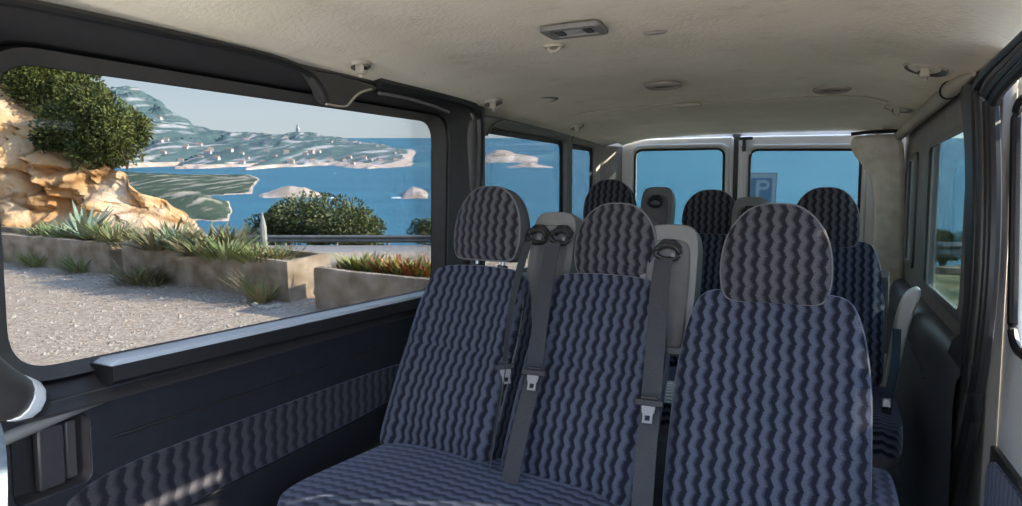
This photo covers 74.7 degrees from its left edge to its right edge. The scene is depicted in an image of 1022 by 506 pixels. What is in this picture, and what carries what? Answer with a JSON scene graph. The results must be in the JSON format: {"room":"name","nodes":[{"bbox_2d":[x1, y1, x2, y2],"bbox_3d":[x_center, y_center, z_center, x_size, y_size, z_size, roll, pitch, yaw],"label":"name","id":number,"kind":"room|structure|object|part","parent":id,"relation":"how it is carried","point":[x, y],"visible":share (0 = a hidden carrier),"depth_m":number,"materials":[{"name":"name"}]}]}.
{"room":"vehicle interior","nodes":[
{"label":"vehicle interior","id":0,"kind":"room"},
{"bbox_2d":[42,0,1021,145],"bbox_3d":[0.405,-0.581,2.039,1.825,0.150,4.703,2,5,25],"label":"ceiling","id":1,"kind":"structure","parent":0,"point":[752,66],"depth_m":1.95,"materials":[{"name":"fabric"}]},
{"bbox_2d":[350,60,371,77],"bbox_3d":[-0.445,-0.548,1.986,0.052,0.055,0.077,2,5,25],"label":"anchor","id":2,"kind":"object","parent":1,"relation":"attached to","point":[361,67],"visible":0.98,"depth_m":1.97,"materials":[{"name":"beige plastic"}]},
{"bbox_2d":[483,98,502,110],"bbox_3d":[-0.073,-0.612,2.764,0.073,0.055,0.108,2,5,25],"label":"anchor","id":3,"kind":"object","parent":1,"relation":"attached to","point":[494,103],"visible":0.98,"depth_m":2.75,"materials":[{"name":"beige plastic"}]},
{"bbox_2d":[470,113,561,136],"bbox_3d":[0.059,-0.578,3.227,0.039,0.094,1.077,2,5,25],"label":"trim","id":4,"kind":"structure","parent":1,"relation":"attached to","point":[490,123],"depth_m":2.94,"materials":[{"name":"grey plastic"}]},
{"bbox_2d":[542,97,558,101],"bbox_3d":[0.141,-0.685,2.968,0.144,0.018,0.144,2,5,25],"label":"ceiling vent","id":5,"kind":"object","parent":1,"relation":"in","point":[554,98],"visible":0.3,"depth_m":2.92,"materials":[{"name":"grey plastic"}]},
{"bbox_2d":[544,43,564,52],"bbox_3d":[0.128,-0.603,1.980,0.060,0.024,0.036,2,5,25],"label":"coat hook","id":6,"kind":"object","parent":1,"relation":"attached to","point":[557,46],"visible":1,"depth_m":1.97,"materials":[{"name":"beige plastic"}]},
{"bbox_3d":[0.127,-0.601,1.978,0.046,0.020,0.012,2,5,25],"label":"hook arm","id":7,"kind":"part","parent":6,"relation":"part of"},
{"bbox_2d":[540,20,607,39],"bbox_3d":[0.167,-0.589,1.773,0.164,0.016,0.107,2,5,25],"label":"recessed light","id":8,"kind":"object","parent":1,"relation":"in","point":[591,27],"visible":1,"depth_m":1.75,"materials":[{"name":"grey plastic"}]},
{"bbox_2d":[570,124,583,132],"bbox_3d":[0.362,-0.683,3.673,0.073,0.055,0.108,2,5,25],"label":"anchor","id":9,"kind":"object","parent":1,"relation":"attached to","point":[576,128],"visible":0.89,"depth_m":3.66,"materials":[{"name":"beige plastic"}]},
{"bbox_2d":[643,30,666,34],"bbox_3d":[0.395,-0.600,1.831,0.070,0.006,0.025,2,5,25],"label":"plug","id":10,"kind":"object","parent":1,"relation":"attached to","point":[662,31],"visible":1,"depth_m":1.82,"materials":[{"name":"grey plastic"}]},
{"bbox_2d":[645,81,681,90],"bbox_3d":[0.603,-0.660,2.648,0.144,0.018,0.144,2,5,25],"label":"ceiling vent","id":11,"kind":"object","parent":1,"relation":"in","point":[660,85],"visible":1,"depth_m":2.62,"materials":[{"name":"grey plastic"}]},
{"bbox_2d":[655,86,673,87],"bbox_3d":[0.603,-0.661,2.648,0.094,0.006,0.094,2,5,25],"label":"vent grille","id":12,"kind":"object","parent":11,"relation":"attached to","point":[655,86],"depth_m":2.66,"materials":[{"name":"grey plastic"}]},
{"bbox_2d":[673,103,701,107],"bbox_3d":[0.831,-0.694,3.148,0.130,0.011,0.036,2,5,25],"label":"handle","id":13,"kind":"object","parent":1,"relation":"attached to","point":[693,104],"visible":1,"depth_m":3.14,"materials":[{"name":"grey plastic"}]},
{"bbox_2d":[813,86,850,93],"bbox_3d":[1.313,-0.667,2.741,0.144,0.018,0.144,2,5,25],"label":"ceiling vent","id":14,"kind":"object","parent":1,"relation":"in","point":[825,89],"visible":0.98,"depth_m":2.72,"materials":[{"name":"grey plastic"}]},
{"bbox_2d":[884,105,911,116],"bbox_3d":[1.715,-0.634,2.974,0.114,0.058,0.170,2,5,25],"label":"anchor","id":15,"kind":"object","parent":1,"relation":"attached to","point":[896,111],"visible":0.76,"depth_m":2.96,"materials":[{"name":"grey plastic"}]},
{"bbox_2d":[903,62,948,80],"bbox_3d":[1.289,-0.566,2.083,0.125,0.059,0.185,2,5,25],"label":"anchor","id":16,"kind":"object","parent":1,"relation":"attached to","point":[924,73],"visible":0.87,"depth_m":2.07,"materials":[{"name":"grey plastic"}]},
{"bbox_2d":[609,131,905,155],"bbox_3d":[1.461,0.032,4.288,1.820,1.650,0.040,2,5,25],"label":"wall","id":17,"kind":"structure","parent":0,"point":[816,132],"depth_m":4.10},
{"bbox_2d":[622,137,733,224],"bbox_3d":[1.073,0.009,4.415,0.720,1.517,0.063,2,5,25],"label":"door","id":18,"kind":"structure","parent":17,"relation":"in","point":[686,166],"depth_m":4.36,"materials":[{"name":"paint"}]},
{"bbox_2d":[733,134,740,200],"bbox_3d":[1.419,0.009,4.268,0.050,1.550,0.030,2,5,25],"label":"trim","id":19,"kind":"structure","parent":17,"relation":"attached to","point":[735,136],"depth_m":4.21,"materials":[{"name":"black rubber"}]},
{"bbox_2d":[737,134,873,245],"bbox_3d":[1.767,0.039,4.069,0.770,1.512,0.092,2,5,25],"label":"door","id":20,"kind":"structure","parent":17,"relation":"in","point":[782,168],"depth_m":4.04,"materials":[{"name":"paint"}]},
{"bbox_2d":[653,435,907,505],"bbox_3d":[0.284,1.032,1.892,2.000,0.060,5.400,2,5,25],"label":"floor","id":21,"kind":"structure","parent":0,"point":[894,473],"depth_m":2.78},
{"bbox_2d":[0,423,7,505],"bbox_3d":[-0.732,0.612,0.374,0.480,1.020,0.687,2,5,25],"label":"seat","id":22,"kind":"object","parent":21,"relation":"on","point":[3,455],"visible":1,"depth_m":0.55,"materials":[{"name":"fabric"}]},
{"bbox_2d":[277,186,669,505],"bbox_3d":[-0.065,0.409,1.821,0.882,1.193,0.914,3,5,33],"label":"seat","id":23,"kind":"object","parent":21,"relation":"on","point":[436,434],"visible":0.88,"depth_m":1.90,"materials":[{"name":"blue fabric"}]},
{"bbox_2d":[277,443,630,505],"bbox_3d":[-0.138,0.676,1.697,0.843,0.169,0.592,3,5,33],"label":"cushion","id":24,"kind":"object","parent":23,"relation":"on","point":[387,474],"depth_m":1.72,"materials":[{"name":"blue fabric"}]},
{"bbox_3d":[-0.154,0.341,2.099,0.422,0.588,0.366,3,5,33],"label":"backrest","id":25,"kind":"part","parent":23,"relation":"part of","materials":[{"name":"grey fabric"}]},
{"bbox_3d":[-0.111,0.033,2.186,0.032,0.081,0.033,3,5,33],"label":"headrest post","id":26,"kind":"part","parent":23,"relation":"part of","materials":[{"name":"silver metal"}]},
{"bbox_3d":[-0.027,0.038,2.131,0.032,0.081,0.033,3,5,33],"label":"headrest post","id":27,"kind":"part","parent":23,"relation":"part of","materials":[{"name":"silver metal"}]},
{"bbox_2d":[489,241,532,470],"bbox_3d":[-0.012,0.284,1.919,0.056,0.622,0.307,2,5,25],"label":"belt","id":28,"kind":"object","parent":23,"relation":"hanging from","point":[504,366],"visible":0.98,"depth_m":1.94,"materials":[{"name":"grey fabric"}]},
{"bbox_3d":[-0.015,0.347,1.891,0.034,0.044,0.004,-2,-19,-21],"label":"tongue plate","id":29,"kind":"part","parent":28,"relation":"part of","materials":[{"name":"silver metal"}]},
{"bbox_2d":[501,243,560,484],"bbox_3d":[0.068,0.288,1.850,0.088,0.613,0.352,2,5,25],"label":"belt","id":30,"kind":"object","parent":23,"relation":"hanging from","point":[533,373],"visible":0.99,"depth_m":1.82,"materials":[{"name":"grey fabric"}]},
{"bbox_3d":[0.057,0.349,1.808,0.034,0.044,0.004,2,-19,21],"label":"tongue plate","id":31,"kind":"part","parent":30,"relation":"part of","materials":[{"name":"silver metal"}]},
{"bbox_3d":[0.110,0.058,2.058,0.118,0.285,0.084,3,5,33],"label":"plate","id":32,"kind":"part","parent":23,"relation":"part of","materials":[{"name":"grey plastic"}]},
{"bbox_3d":[0.219,0.361,1.853,0.407,0.588,0.366,3,5,33],"label":"backrest","id":33,"kind":"part","parent":23,"relation":"part of","materials":[{"name":"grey fabric"}]},
{"bbox_2d":[583,179,734,435],"bbox_3d":[0.563,0.290,2.961,0.938,1.248,0.914,2,5,25],"label":"seat","id":34,"kind":"object","parent":21,"relation":"on","point":[709,212],"visible":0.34,"depth_m":3.09,"materials":[{"name":"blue fabric"}]},
{"bbox_3d":[0.688,-0.136,3.220,0.118,0.285,0.084,2,5,25],"label":"plate","id":35,"kind":"part","parent":34,"relation":"part of","materials":[{"name":"grey plastic"}]},
{"bbox_2d":[658,365,676,435],"bbox_3d":[0.512,0.585,2.831,0.899,0.169,0.592,2,5,25],"label":"cushion","id":36,"kind":"object","parent":34,"relation":"on","point":[665,418],"depth_m":2.50,"materials":[{"name":"blue fabric"}]},
{"bbox_3d":[0.858,0.212,3.022,0.422,0.588,0.366,2,5,25],"label":"backrest","id":37,"kind":"part","parent":34,"relation":"part of","materials":[{"name":"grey fabric"}]},
{"bbox_2d":[640,203,898,505],"bbox_3d":[0.512,0.462,1.488,0.629,1.141,0.844,2,5,25],"label":"seat","id":38,"kind":"object","parent":21,"relation":"on","point":[772,405],"visible":0.87,"depth_m":1.60,"materials":[{"name":"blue fabric"}]},
{"bbox_2d":[631,259,672,505],"bbox_3d":[0.350,0.338,1.659,0.078,0.624,0.324,2,5,25],"label":"belt","id":39,"kind":"object","parent":38,"relation":"attached to","point":[650,403],"visible":1,"depth_m":1.64,"materials":[{"name":"grey fabric"}]},
{"bbox_3d":[0.327,0.385,1.603,0.034,0.044,0.004,2,-19,23],"label":"tongue plate","id":40,"kind":"part","parent":39,"relation":"part of","materials":[{"name":"silver metal"}]},
{"bbox_3d":[0.420,0.107,1.817,0.118,0.285,0.084,2,5,25],"label":"plate","id":41,"kind":"part","parent":38,"relation":"part of","materials":[{"name":"grey plastic"}]},
{"bbox_3d":[0.619,0.387,1.618,0.447,0.574,0.360,2,5,25],"label":"backrest","id":42,"kind":"part","parent":38,"relation":"part of","materials":[{"name":"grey fabric"}]},
{"bbox_2d":[731,187,902,469],"bbox_3d":[1.149,0.341,2.624,0.651,1.201,0.844,2,5,25],"label":"seat","id":43,"kind":"object","parent":21,"relation":"on","point":[858,276],"visible":0.38,"depth_m":2.67,"materials":[{"name":"blue zigzag-patterned cloth"},{"name":"charcoal plastic"},{"name":"grey plastic"}]},
{"bbox_3d":[1.047,-0.064,2.954,0.118,0.285,0.084,2,5,25],"label":"plate","id":44,"kind":"part","parent":43,"relation":"part of","materials":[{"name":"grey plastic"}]},
{"bbox_3d":[1.273,0.236,2.744,0.447,0.574,0.360,2,5,25],"label":"backrest","id":45,"kind":"part","parent":43,"relation":"part of","materials":[{"name":"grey fabric"}]},
{"bbox_2d":[872,386,902,469],"bbox_3d":[1.173,0.611,2.511,0.492,0.169,0.622,2,5,25],"label":"cushion","id":46,"kind":"object","parent":43,"relation":"on","point":[887,443],"depth_m":2.18,"materials":[{"name":"blue fabric"}]},
{"bbox_2d":[903,69,1018,505],"bbox_3d":[1.740,0.179,2.777,0.030,1.600,2.430,2,5,25],"label":"window frame","id":47,"kind":"structure","parent":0,"point":[949,116],"depth_m":1.78,"materials":[{"name":"grey plastic"}]},
{"bbox_2d":[851,129,904,386],"bbox_3d":[2.046,0.070,3.778,0.289,1.498,0.170,2,5,25],"label":"trim","id":48,"kind":"structure","parent":47,"relation":"attached to","point":[880,154],"depth_m":3.67,"materials":[{"name":"plastic"}]},
{"bbox_2d":[883,286,920,394],"bbox_3d":[1.573,0.373,2.701,0.114,0.479,0.080,2,5,25],"label":"trim","id":49,"kind":"structure","parent":47,"relation":"attached to","point":[908,303],"depth_m":2.66,"materials":[{"name":"paint"}]},
{"bbox_2d":[881,328,900,414],"bbox_3d":[1.378,0.467,2.434,0.090,0.325,0.402,2,5,25],"label":"belt","id":50,"kind":"object","parent":49,"relation":"attached to","point":[887,401],"visible":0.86,"depth_m":2.42,"materials":[{"name":"black fabric"}]},
{"bbox_2d":[904,152,918,268],"bbox_3d":[2.019,-0.218,3.374,0.030,0.627,0.408,2,5,25],"label":"window","id":51,"kind":"structure","parent":47,"relation":"in","point":[915,156],"depth_m":3.25,"materials":[{"name":"grey glass"}]},
{"bbox_3d":[2.030,-0.217,3.368,0.004,0.627,0.408,2,5,25],"label":"glass","id":52,"kind":"part","parent":51,"relation":"part of","materials":[{"name":"clear glass"}]},
{"bbox_2d":[886,278,961,505],"bbox_3d":[1.680,0.568,2.799,0.070,0.720,2.300,2,5,25],"label":"trim","id":53,"kind":"structure","parent":47,"relation":"attached to","point":[928,376],"depth_m":2.28,"materials":[{"name":"dark grey plastic"},{"name":"black rubber"}]},
{"bbox_2d":[894,72,975,139],"bbox_3d":[1.718,-0.577,2.800,0.071,0.063,2.001,2,5,25],"label":"trim","id":54,"kind":"structure","parent":47,"relation":"attached to","point":[949,90],"depth_m":2.34,"materials":[{"name":"beige plastic"}]},
{"bbox_2d":[922,122,964,322],"bbox_3d":[1.541,-0.127,2.376,0.030,0.676,1.040,2,5,25],"label":"window","id":55,"kind":"structure","parent":47,"relation":"in","point":[945,284],"depth_m":2.40,"materials":[{"name":"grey glass"}]},
{"bbox_2d":[947,84,979,449],"bbox_3d":[1.422,0.303,2.229,0.030,1.606,1.328,2,5,25],"label":"trim","id":56,"kind":"structure","parent":47,"relation":"attached to","point":[955,350],"depth_m":1.75,"materials":[{"name":"grey plastic"}]},
{"bbox_2d":[948,31,1021,505],"bbox_3d":[1.155,0.232,1.680,0.025,1.396,1.082,2,5,25],"label":"trim","id":57,"kind":"structure","parent":47,"relation":"attached to","point":[1004,70],"depth_m":1.55,"materials":[{"name":"black rubber"}]},
{"bbox_2d":[984,77,1021,505],"bbox_3d":[0.962,0.324,1.095,0.061,1.480,2.052,2,5,25],"label":"door","id":58,"kind":"structure","parent":47,"relation":"in","point":[1003,477],"depth_m":1.60,"materials":[{"name":"silver metal"}]},
{"bbox_3d":[-0.238,0.174,2.834,0.040,1.600,4.030,2,5,25],"label":"wall","id":59,"kind":"structure","parent":0,"visible":0},
{"bbox_2d":[0,356,49,420],"bbox_3d":[-0.947,0.203,1.167,0.151,0.230,0.282,2,5,25],"label":"handle","id":60,"kind":"object","parent":59,"relation":"attached to","point":[22,396],"visible":1,"depth_m":1.20,"materials":[{"name":"grey plastic"}]},
{"bbox_2d":[0,316,414,505],"bbox_3d":[-0.631,0.644,1.943,0.067,0.805,2.020,2,5,25],"label":"trim","id":61,"kind":"structure","parent":59,"relation":"attached to","point":[245,434],"depth_m":1.68,"materials":[{"name":"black plastic"}]},
{"bbox_2d":[0,0,483,422],"bbox_3d":[-0.586,0.088,1.990,0.129,1.314,1.965,2,5,25],"label":"window","id":62,"kind":"structure","parent":59,"relation":"in","point":[159,185],"depth_m":1.65,"materials":[{"name":"clear glass"}]},
{"bbox_3d":[-0.649,-0.131,1.984,0.004,0.670,1.577,2,5,25],"label":"glass","id":63,"kind":"part","parent":62,"relation":"part of","materials":[{"name":"clear glass"}]},
{"bbox_2d":[90,291,424,384],"bbox_3d":[-0.577,0.213,2.024,0.077,0.072,1.345,2,5,25],"label":"trim","id":64,"kind":"structure","parent":59,"relation":"attached to","point":[125,366],"depth_m":1.70,"materials":[{"name":"grey plastic"}]},
{"bbox_2d":[467,106,484,265],"bbox_3d":[-0.161,0.052,2.859,0.080,1.340,0.190,2,5,25],"label":"trim","id":65,"kind":"structure","parent":59,"relation":"attached to","point":[472,135],"depth_m":2.77,"materials":[{"name":"grey plastic"}]},
{"bbox_2d":[485,115,571,276],"bbox_3d":[0.087,-0.266,3.458,0.059,0.797,1.135,2,5,25],"label":"window","id":66,"kind":"structure","parent":59,"relation":"in","point":[535,165],"depth_m":3.54,"materials":[{"name":"clear glass"}]},
{"bbox_2d":[571,136,599,220],"bbox_3d":[0.449,-0.327,4.216,0.059,0.798,0.540,2,5,25],"label":"window","id":67,"kind":"structure","parent":59,"relation":"in","point":[585,153],"depth_m":4.27,"materials":[{"name":"clear glass"}]},
{"bbox_3d":[0.425,-0.315,4.229,0.004,0.685,0.428,2,5,25],"label":"glass","id":68,"kind":"part","parent":67,"relation":"part of","materials":[{"name":"clear glass"}]},
{"bbox_2d":[600,146,622,180],"bbox_3d":[0.650,0.039,4.522,0.155,1.500,0.170,2,5,25],"label":"trim","id":69,"kind":"structure","parent":59,"relation":"attached to","point":[610,156],"depth_m":4.44,"materials":[{"name":"grey plastic"}]}
]}

